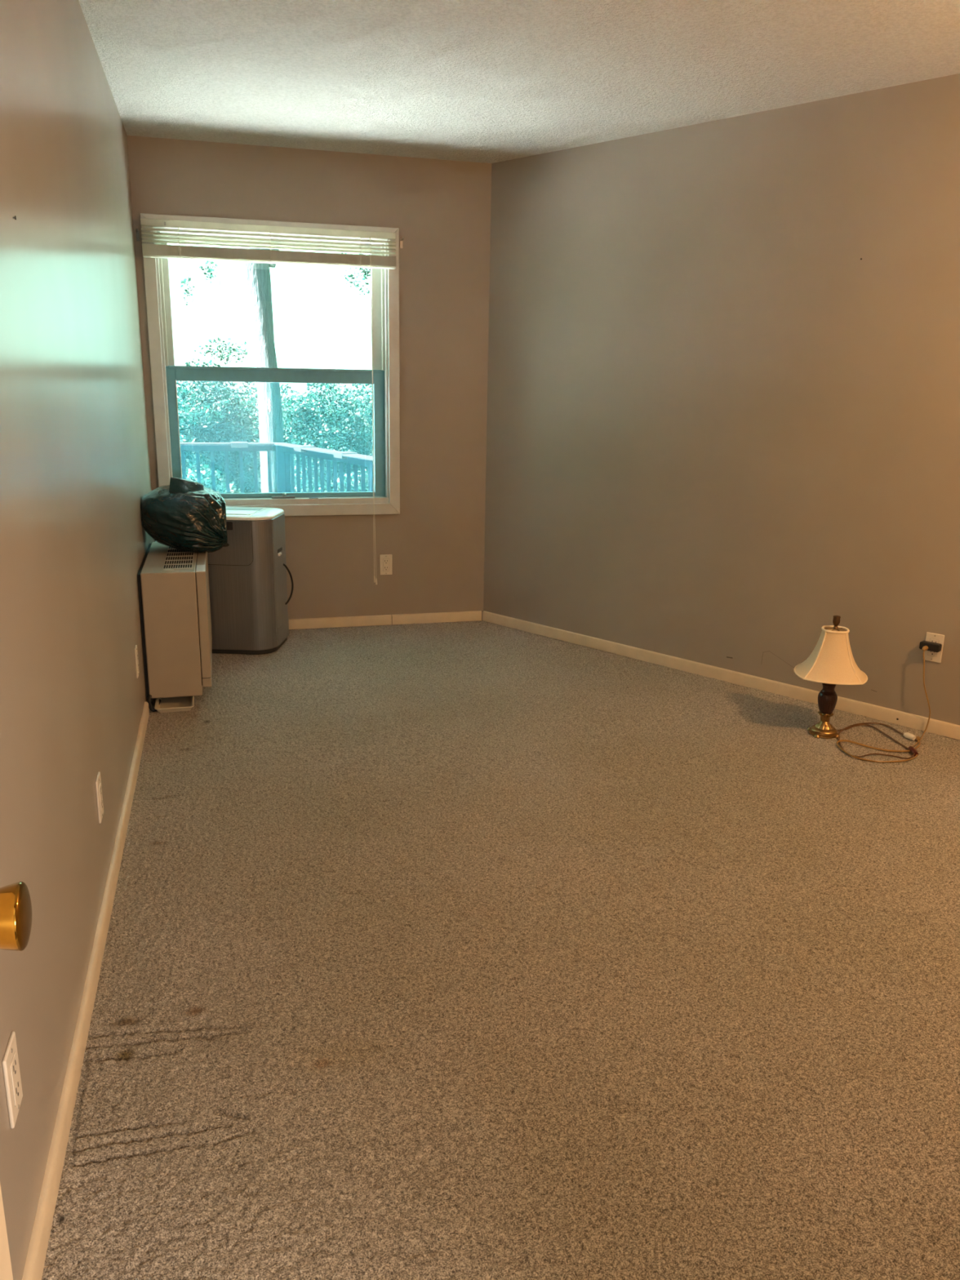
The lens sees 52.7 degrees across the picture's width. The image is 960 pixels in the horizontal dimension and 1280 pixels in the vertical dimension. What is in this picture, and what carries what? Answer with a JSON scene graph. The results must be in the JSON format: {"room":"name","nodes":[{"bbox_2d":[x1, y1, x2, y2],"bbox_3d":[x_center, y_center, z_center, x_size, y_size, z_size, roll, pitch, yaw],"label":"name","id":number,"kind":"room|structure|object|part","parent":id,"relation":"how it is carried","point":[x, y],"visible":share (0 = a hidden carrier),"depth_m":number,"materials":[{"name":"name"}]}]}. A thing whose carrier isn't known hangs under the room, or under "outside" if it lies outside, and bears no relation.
{"room":"empty bedroom","nodes":[
{"label":"empty bedroom","id":0,"kind":"room"},
{"bbox_2d":[0,0,155,1279],"bbox_3d":[-1.078,-0.536,2.444,0.120,2.450,5.504,-3,15,-15],"label":"wall","id":1,"kind":"structure","parent":0,"point":[75,476],"depth_m":2.08,"materials":[{"name":"beige paint"}]},
{"bbox_2d":[2,1031,22,1128],"bbox_3d":[-0.684,0.644,1.421,0.008,0.115,0.070,-3,15,-15],"label":"wall outlet","id":2,"kind":"object","parent":1,"relation":"attached to","point":[11,1067],"visible":1,"depth_m":1.41,"materials":[{"name":"white plastic"}]},
{"bbox_2d":[10,1052,20,1106],"bbox_3d":[-0.682,0.644,1.422,0.002,0.068,0.034,-3,15,-15],"label":"receptacle","id":3,"kind":"object","parent":2,"relation":"attached to","point":[15,1069],"depth_m":1.42,"materials":[{"name":"white plastic"}]},
{"bbox_2d":[22,702,149,1279],"bbox_3d":[-0.970,0.669,2.534,0.014,0.060,3.085,-3,15,-15],"label":"baseboard","id":4,"kind":"structure","parent":1,"relation":"attached to","point":[41,1233],"depth_m":1.92,"materials":[{"name":"beige paint"}]},
{"bbox_2d":[95,771,103,823],"bbox_3d":[-0.973,0.403,2.482,0.008,0.115,0.070,-3,15,-15],"label":"wall outlet","id":5,"kind":"object","parent":1,"relation":"attached to","point":[98,781],"visible":1,"depth_m":2.46,"materials":[{"name":"white plastic"}]},
{"bbox_2d":[98,782,102,812],"bbox_3d":[-0.971,0.403,2.482,0.002,0.068,0.034,-3,15,-15],"label":"receptacle","id":6,"kind":"object","parent":5,"relation":"attached to","point":[100,798],"depth_m":2.47,"materials":[{"name":"white plastic"}]},
{"bbox_2d":[133,644,139,678],"bbox_3d":[-1.302,0.082,3.679,0.008,0.115,0.070,-3,15,-15],"label":"wall outlet","id":7,"kind":"object","parent":1,"relation":"attached to","point":[135,646],"visible":1,"depth_m":3.66,"materials":[{"name":"white plastic"}]},
{"bbox_2d":[136,652,138,671],"bbox_3d":[-1.300,0.082,3.680,0.002,0.068,0.034,-3,15,-15],"label":"receptacle","id":8,"kind":"object","parent":7,"relation":"attached to","point":[137,662],"depth_m":3.66,"materials":[{"name":"white plastic"}]},
{"bbox_2d":[135,228,139,240],"bbox_3d":[-1.653,-1.956,4.677,0.014,0.052,0.045,-3,15,-15],"label":"curtain bracket","id":9,"kind":"object","parent":1,"relation":"attached to","point":[136,231],"visible":1,"depth_m":4.70,"materials":[{"name":"grey metal"}]},
{"bbox_2d":[181,463,240,493],"bbox_3d":[-2.993,-1.004,10.118,1.351,1.659,1.009,-3,15,-15],"label":"shrub","id":10,"kind":"object","parent":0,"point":[206,481],"visible":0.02,"depth_m":10.00,"materials":[{"name":"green plant"}]},
{"bbox_2d":[176,358,259,493],"bbox_3d":[-3.614,-2.277,12.725,1.425,2.752,1.184,-9,18,-32],"label":"shrub","id":11,"kind":"object","parent":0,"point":[203,418],"visible":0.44,"depth_m":12.40,"materials":[{"name":"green plant"}]},
{"bbox_2d":[217,382,308,493],"bbox_3d":[-3.314,-2.754,14.865,1.617,2.582,1.307,-5,16,-21],"label":"shrub","id":12,"kind":"object","parent":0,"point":[255,418],"visible":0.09,"depth_m":14.50,"materials":[{"name":"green plant"}]},
{"bbox_2d":[180,245,370,493],"bbox_3d":[-2.068,-4.094,10.819,2.444,7.461,1.237,-3,15,-15],"label":"tree","id":13,"kind":"object","parent":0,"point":[256,276],"visible":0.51,"depth_m":11.10,"materials":[{"name":"grey plant"}]},
{"bbox_2d":[127,135,491,630],"bbox_3d":[-0.746,-1.268,5.212,1.989,2.450,0.140,-3,15,-15],"label":"wall","id":14,"kind":"structure","parent":0,"point":[441,209],"depth_m":5.17,"materials":[{"name":"beige paint"}]},
{"bbox_2d":[140,213,399,515],"bbox_3d":[-1.059,-1.395,5.087,1.261,1.471,0.168,-3,15,-15],"label":"window","id":15,"kind":"structure","parent":14,"relation":"in","point":[165,375],"depth_m":5.06,"materials":[{"name":"white paint"}]},
{"bbox_3d":[-1.622,-1.347,4.867,0.058,1.468,0.022,-3,15,-15],"label":"casing","id":16,"kind":"part","parent":15,"relation":"part of","materials":[{"name":"white paint"}]},
{"bbox_3d":[-1.585,-1.696,4.900,0.042,0.667,0.035,-3,15,-15],"label":"sash","id":17,"kind":"part","parent":15,"relation":"part of","materials":[{"name":"white plastic"}]},
{"bbox_3d":[-1.584,-1.072,5.030,0.046,0.671,0.032,-3,15,-15],"label":"sash","id":18,"kind":"part","parent":15,"relation":"part of","materials":[{"name":"grey metal"}]},
{"bbox_2d":[140,218,395,584],"bbox_3d":[-1.044,-1.167,5.027,1.234,1.820,0.064,-3,15,-15],"label":"blind","id":19,"kind":"object","parent":15,"relation":"attached to","point":[149,251],"visible":1,"depth_m":4.80,"materials":[{"name":"beige plastic"}]},
{"bbox_3d":[-1.454,-1.923,4.686,0.003,0.142,0.004,-3,15,-15],"label":"ladder cord","id":20,"kind":"part","parent":19,"relation":"part of","materials":[{"name":"white fabric"}]},
{"bbox_3d":[-1.033,-1.887,4.842,1.234,0.008,0.050,-3,15,-15],"label":"rail","id":21,"kind":"part","parent":19,"relation":"part of","materials":[{"name":"beige plastic"}]},
{"bbox_3d":[-0.568,-1.191,5.127,0.019,1.759,0.010,10,17,30],"label":"pull cord","id":22,"kind":"part","parent":19,"relation":"part of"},
{"bbox_3d":[-1.065,-2.024,4.954,1.022,0.042,0.035,-3,15,-15],"label":"rail","id":23,"kind":"part","parent":15,"relation":"part of","materials":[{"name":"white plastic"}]},
{"bbox_3d":[-1.028,-2.058,4.837,1.259,0.060,0.022,-3,15,-15],"label":"casing","id":24,"kind":"part","parent":15,"relation":"part of","materials":[{"name":"white paint"}]},
{"bbox_3d":[-1.064,-1.388,5.085,1.018,0.071,0.036,-3,15,-15],"label":"meeting rail","id":25,"kind":"part","parent":15,"relation":"part of","materials":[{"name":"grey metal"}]},
{"bbox_3d":[-1.076,-0.785,5.248,1.018,0.023,0.032,-3,15,-15],"label":"rail","id":26,"kind":"part","parent":15,"relation":"part of","materials":[{"name":"grey metal"}]},
{"bbox_3d":[-1.073,-0.760,5.264,1.145,0.030,0.152,-3,15,-15],"label":"sill","id":27,"kind":"part","parent":15,"relation":"part of","materials":[{"name":"white paint"}]},
{"bbox_3d":[-1.053,-0.696,5.200,1.259,0.061,0.022,-3,15,-15],"label":"casing","id":28,"kind":"part","parent":15,"relation":"part of","materials":[{"name":"white paint"}]},
{"bbox_3d":[-0.459,-1.407,5.170,0.058,1.468,0.022,-3,15,-15],"label":"casing","id":29,"kind":"part","parent":15,"relation":"part of","materials":[{"name":"white paint"}]},
{"bbox_2d":[288,610,481,629],"bbox_3d":[-0.705,-0.105,5.457,1.476,0.057,0.014,-3,15,-15],"label":"baseboard","id":30,"kind":"structure","parent":14,"relation":"attached to","point":[476,615],"depth_m":5.49,"materials":[{"name":"beige paint"}]},
{"bbox_2d":[379,554,392,574],"bbox_3d":[-0.526,-0.421,5.423,0.070,0.115,0.008,-3,15,-15],"label":"wall outlet","id":31,"kind":"object","parent":14,"relation":"attached to","point":[385,560],"visible":1,"depth_m":5.42,"materials":[{"name":"white plastic"}]},
{"bbox_2d":[382,559,389,570],"bbox_3d":[-0.525,-0.420,5.421,0.034,0.068,0.002,-3,15,-15],"label":"receptacle","id":32,"kind":"object","parent":31,"relation":"attached to","point":[385,562],"depth_m":5.42,"materials":[{"name":"white plastic"}]},
{"bbox_2d":[400,236,404,248],"bbox_3d":[-0.401,-2.049,4.996,0.014,0.052,0.045,-3,15,-15],"label":"curtain bracket","id":33,"kind":"object","parent":14,"relation":"attached to","point":[402,238],"visible":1,"depth_m":5.01,"materials":[{"name":"silver metal"}]},
{"bbox_3d":[-0.407,-2.052,5.016,0.014,0.047,0.004,-3,15,-15],"label":"plate","id":34,"kind":"part","parent":33,"relation":"part of","materials":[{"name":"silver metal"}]},
{"bbox_2d":[281,382,371,492],"bbox_3d":[-2.088,-2.257,13.070,1.306,2.586,1.234,-3,15,-15],"label":"shrub","id":35,"kind":"object","parent":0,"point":[331,423],"visible":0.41,"depth_m":12.71,"materials":[{"name":"green plant"}]},
{"bbox_2d":[300,467,368,492],"bbox_3d":[-1.259,-1.069,10.607,1.404,1.591,1.011,-3,15,-15],"label":"shrub","id":36,"kind":"object","parent":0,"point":[352,473],"visible":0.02,"depth_m":10.34,"materials":[{"name":"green plant"}]},
{"bbox_2d":[326,383,373,479],"bbox_3d":[-1.579,-2.834,15.170,1.689,2.640,1.273,-3,15,-15],"label":"shrub","id":37,"kind":"object","parent":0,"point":[367,402],"visible":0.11,"depth_m":14.68,"materials":[{"name":"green plant"}]},
{"bbox_2d":[41,620,959,1279],"bbox_3d":[1.327,0.517,3.381,4.895,0.017,5.244,-3,15,-15],"label":"floor","id":38,"kind":"structure","parent":0,"point":[463,950],"depth_m":2.25,"materials":[{"name":"beige carpet"}]},
{"bbox_2d":[154,696,194,712],"bbox_3d":[-1.292,0.250,4.108,0.155,0.044,0.238,-3,15,-15],"label":"drip tray","id":39,"kind":"object","parent":38,"relation":"on","point":[168,704],"visible":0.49,"depth_m":4.09,"materials":[{"name":"beige plastic"}]},
{"bbox_2d":[137,542,212,711],"bbox_3d":[-1.351,-0.092,4.353,0.264,0.582,0.840,-3,15,-15],"label":"wall heater","id":40,"kind":"object","parent":38,"relation":"on","point":[173,584],"visible":0.86,"depth_m":4.00,"materials":[{"name":"beige metal"}]},
{"bbox_2d":[162,546,194,569],"bbox_3d":[-1.336,-0.381,4.318,0.117,0.003,0.702,-3,15,-15],"label":"grille","id":41,"kind":"object","parent":40,"relation":"attached to","point":[173,558],"depth_m":4.20,"materials":[{"name":"beige metal"}]},
{"bbox_2d":[141,477,227,551],"bbox_3d":[-1.337,-0.574,4.401,0.356,0.342,0.435,-3,15,-15],"label":"bag","id":42,"kind":"object","parent":40,"relation":"on","point":[183,514],"visible":1,"depth_m":4.24,"materials":[{"name":"black plastic"}]},
{"bbox_3d":[-1.246,-0.160,4.386,0.038,0.454,0.798,-3,15,-15],"label":"panel","id":43,"kind":"part","parent":40,"relation":"part of","materials":[{"name":"beige metal"}]},
{"bbox_3d":[-1.251,0.079,4.449,0.038,0.038,0.798,-3,15,-15],"label":"panel","id":44,"kind":"part","parent":40,"relation":"part of","materials":[{"name":"beige metal"}]},
{"bbox_2d":[207,506,293,654],"bbox_3d":[-1.193,-0.314,4.963,0.431,0.698,0.393,2,15,3],"label":"air conditioner","id":45,"kind":"object","parent":38,"relation":"on","point":[248,585],"visible":0.7,"depth_m":4.81,"materials":[{"name":"plastic"}]},
{"bbox_3d":[-1.254,-0.475,4.724,0.290,0.218,0.005,2,15,3],"label":"lid","id":46,"kind":"part","parent":45,"relation":"part of","materials":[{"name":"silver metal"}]},
{"bbox_3d":[-1.069,-0.055,5.072,0.104,0.094,0.303,2,15,3],"label":"panel","id":47,"kind":"part","parent":45,"relation":"part of","materials":[{"name":"grey plastic"}]},
{"bbox_3d":[-1.000,-0.293,5.041,0.021,0.223,0.064,14,20,40],"label":"power cord","id":48,"kind":"part","parent":45,"relation":"part of","materials":[{"name":"black rubber"}]},
{"bbox_2d":[793,615,915,759],"bbox_3d":[1.485,0.160,3.772,0.488,0.490,0.395,2,15,3],"label":"table lamp","id":49,"kind":"object","parent":38,"relation":"on","point":[831,663],"visible":1,"depth_m":3.76,"materials":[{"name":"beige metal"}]},
{"bbox_2d":[817,683,837,714],"bbox_3d":[1.383,0.227,3.856,0.074,0.130,0.074,-3,15,-15],"label":"lamp base","id":50,"kind":"object","parent":49,"relation":"attached to","point":[827,697],"depth_m":3.83,"materials":[{"name":"brown wood"}]},
{"bbox_3d":[1.386,0.045,3.808,0.270,0.184,0.270,5,15,13],"label":"lamp shade","id":51,"kind":"part","parent":49,"relation":"part of","materials":[{"name":"beige fabric"}]},
{"bbox_3d":[1.385,0.133,3.831,0.276,0.006,0.276,5,15,15],"label":"trim","id":52,"kind":"part","parent":49,"relation":"part of","materials":[{"name":"beige fabric"}]},
{"bbox_3d":[1.388,-0.041,3.785,0.103,0.010,0.103,5,15,15],"label":"trim","id":53,"kind":"part","parent":49,"relation":"part of","materials":[{"name":"beige fabric"}]},
{"bbox_3d":[1.552,0.390,3.825,0.278,0.018,0.414,4,15,10],"label":"power cord","id":54,"kind":"part","parent":49,"relation":"part of","materials":[{"name":"brown plastic"}]},
{"bbox_2d":[835,645,930,762],"bbox_3d":[1.620,0.243,3.714,0.491,0.359,0.247,-6,16,-23],"label":"extension cord","id":55,"kind":"object","parent":38,"relation":"on","point":[911,748],"visible":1,"depth_m":3.74,"materials":[{"name":"brown plastic"}]},
{"bbox_2d":[78,0,959,163],"bbox_3d":[1.528,-1.719,2.067,5.545,0.120,6.944,-3,15,-15],"label":"ceiling","id":56,"kind":"structure","parent":0,"point":[475,81],"depth_m":3.44,"materials":[{"name":"paint"}]},
{"bbox_2d":[483,73,959,724],"bbox_3d":[2.290,-0.704,3.300,6.195,2.450,0.122,15,20,42],"label":"wall","id":57,"kind":"structure","parent":0,"point":[719,431],"depth_m":4.27,"materials":[{"name":"beige paint"}]},
{"bbox_2d":[482,610,959,740],"bbox_3d":[2.154,0.436,3.624,5.987,0.057,0.015,15,20,42],"label":"baseboard","id":58,"kind":"structure","parent":57,"relation":"attached to","point":[939,727],"depth_m":4.54,"materials":[{"name":"beige paint"}]},
{"bbox_2d":[919,640,942,652],"bbox_3d":[1.796,0.025,3.864,0.076,0.031,0.037,15,20,42],"label":"plug","id":59,"kind":"object","parent":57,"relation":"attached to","point":[932,646],"visible":0.98,"depth_m":3.85,"materials":[{"name":"black plastic"}]},
{"bbox_2d":[922,631,944,662],"bbox_3d":[1.813,0.030,3.874,0.070,0.115,0.008,15,20,42],"label":"wall outlet","id":60,"kind":"object","parent":57,"relation":"attached to","point":[929,655],"visible":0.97,"depth_m":3.87,"materials":[{"name":"white plastic"}]},
{"bbox_2d":[928,638,938,656],"bbox_3d":[1.811,0.030,3.872,0.034,0.068,0.002,15,20,42],"label":"receptacle","id":61,"kind":"object","parent":60,"relation":"attached to","point":[933,640],"depth_m":3.87,"materials":[{"name":"white plastic"}]},
{"bbox_3d":[2.132,0.016,0.590,5.095,2.450,0.120,-3,15,-15],"label":"wall","id":62,"kind":"structure","parent":0,"visible":0},
{"bbox_2d":[0,881,31,1279],"bbox_3d":[-0.343,0.203,0.471,0.100,2.015,0.772,-3,15,-15],"label":"door","id":63,"kind":"structure","parent":62,"relation":"in","point":[15,905],"depth_m":0.80,"materials":[{"name":"beige paint"}]},
{"bbox_3d":[-0.410,0.233,0.806,0.065,0.057,0.057,-3,15,-15],"label":"knob","id":64,"kind":"part","parent":63,"relation":"part of","materials":[{"name":"gold metal"}]},
{"label":"outside","id":65,"kind":"structure","parent":0,"visible":0},
{"bbox_2d":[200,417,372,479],"bbox_3d":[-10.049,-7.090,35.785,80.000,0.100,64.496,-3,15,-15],"label":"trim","id":66,"kind":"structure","parent":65,"point":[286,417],"depth_m":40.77,"materials":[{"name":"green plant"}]},
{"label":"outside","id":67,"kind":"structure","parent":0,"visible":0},
{"bbox_3d":[-3.144,-0.271,6.842,6.076,0.060,3.586,-3,15,-15],"label":"deck","id":68,"kind":"object","parent":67,"visible":0},
{"bbox_2d":[180,441,374,493],"bbox_3d":[-2.747,-1.074,7.923,6.884,0.988,2.500,5,15,15],"label":"deck railing","id":69,"kind":"object","parent":68,"relation":"on","point":[285,451],"visible":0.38,"depth_m":8.50,"materials":[{"name":"grey wood"}]},
{"bbox_3d":[-4.074,-1.614,8.144,4.700,0.055,0.045,-3,15,-15],"label":"rail","id":70,"kind":"part","parent":69,"relation":"part of","materials":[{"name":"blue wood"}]},
{"bbox_3d":[-4.049,-1.650,8.141,4.750,0.017,0.130,-3,15,-15],"label":"cap rail","id":71,"kind":"part","parent":69,"relation":"part of","materials":[{"name":"grey wood"}]},
{"bbox_3d":[-1.776,-1.278,8.803,0.115,0.963,0.115,-3,15,-15],"label":"post","id":72,"kind":"part","parent":69,"relation":"part of","materials":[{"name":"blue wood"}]},
{"bbox_3d":[-0.816,-1.369,7.308,0.130,0.016,3.654,-9,18,-33],"label":"cap rail","id":73,"kind":"part","parent":69,"relation":"part of","materials":[{"name":"grey wood"}]},
{"bbox_3d":[-0.800,-1.329,7.296,0.045,0.055,3.600,-9,18,-33],"label":"rail","id":74,"kind":"part","parent":69,"relation":"part of","materials":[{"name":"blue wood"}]},
{"bbox_3d":[-0.780,-0.879,7.373,0.100,0.963,0.100,-3,15,-15],"label":"post","id":75,"kind":"part","parent":69,"relation":"part of","materials":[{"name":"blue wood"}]}
]}

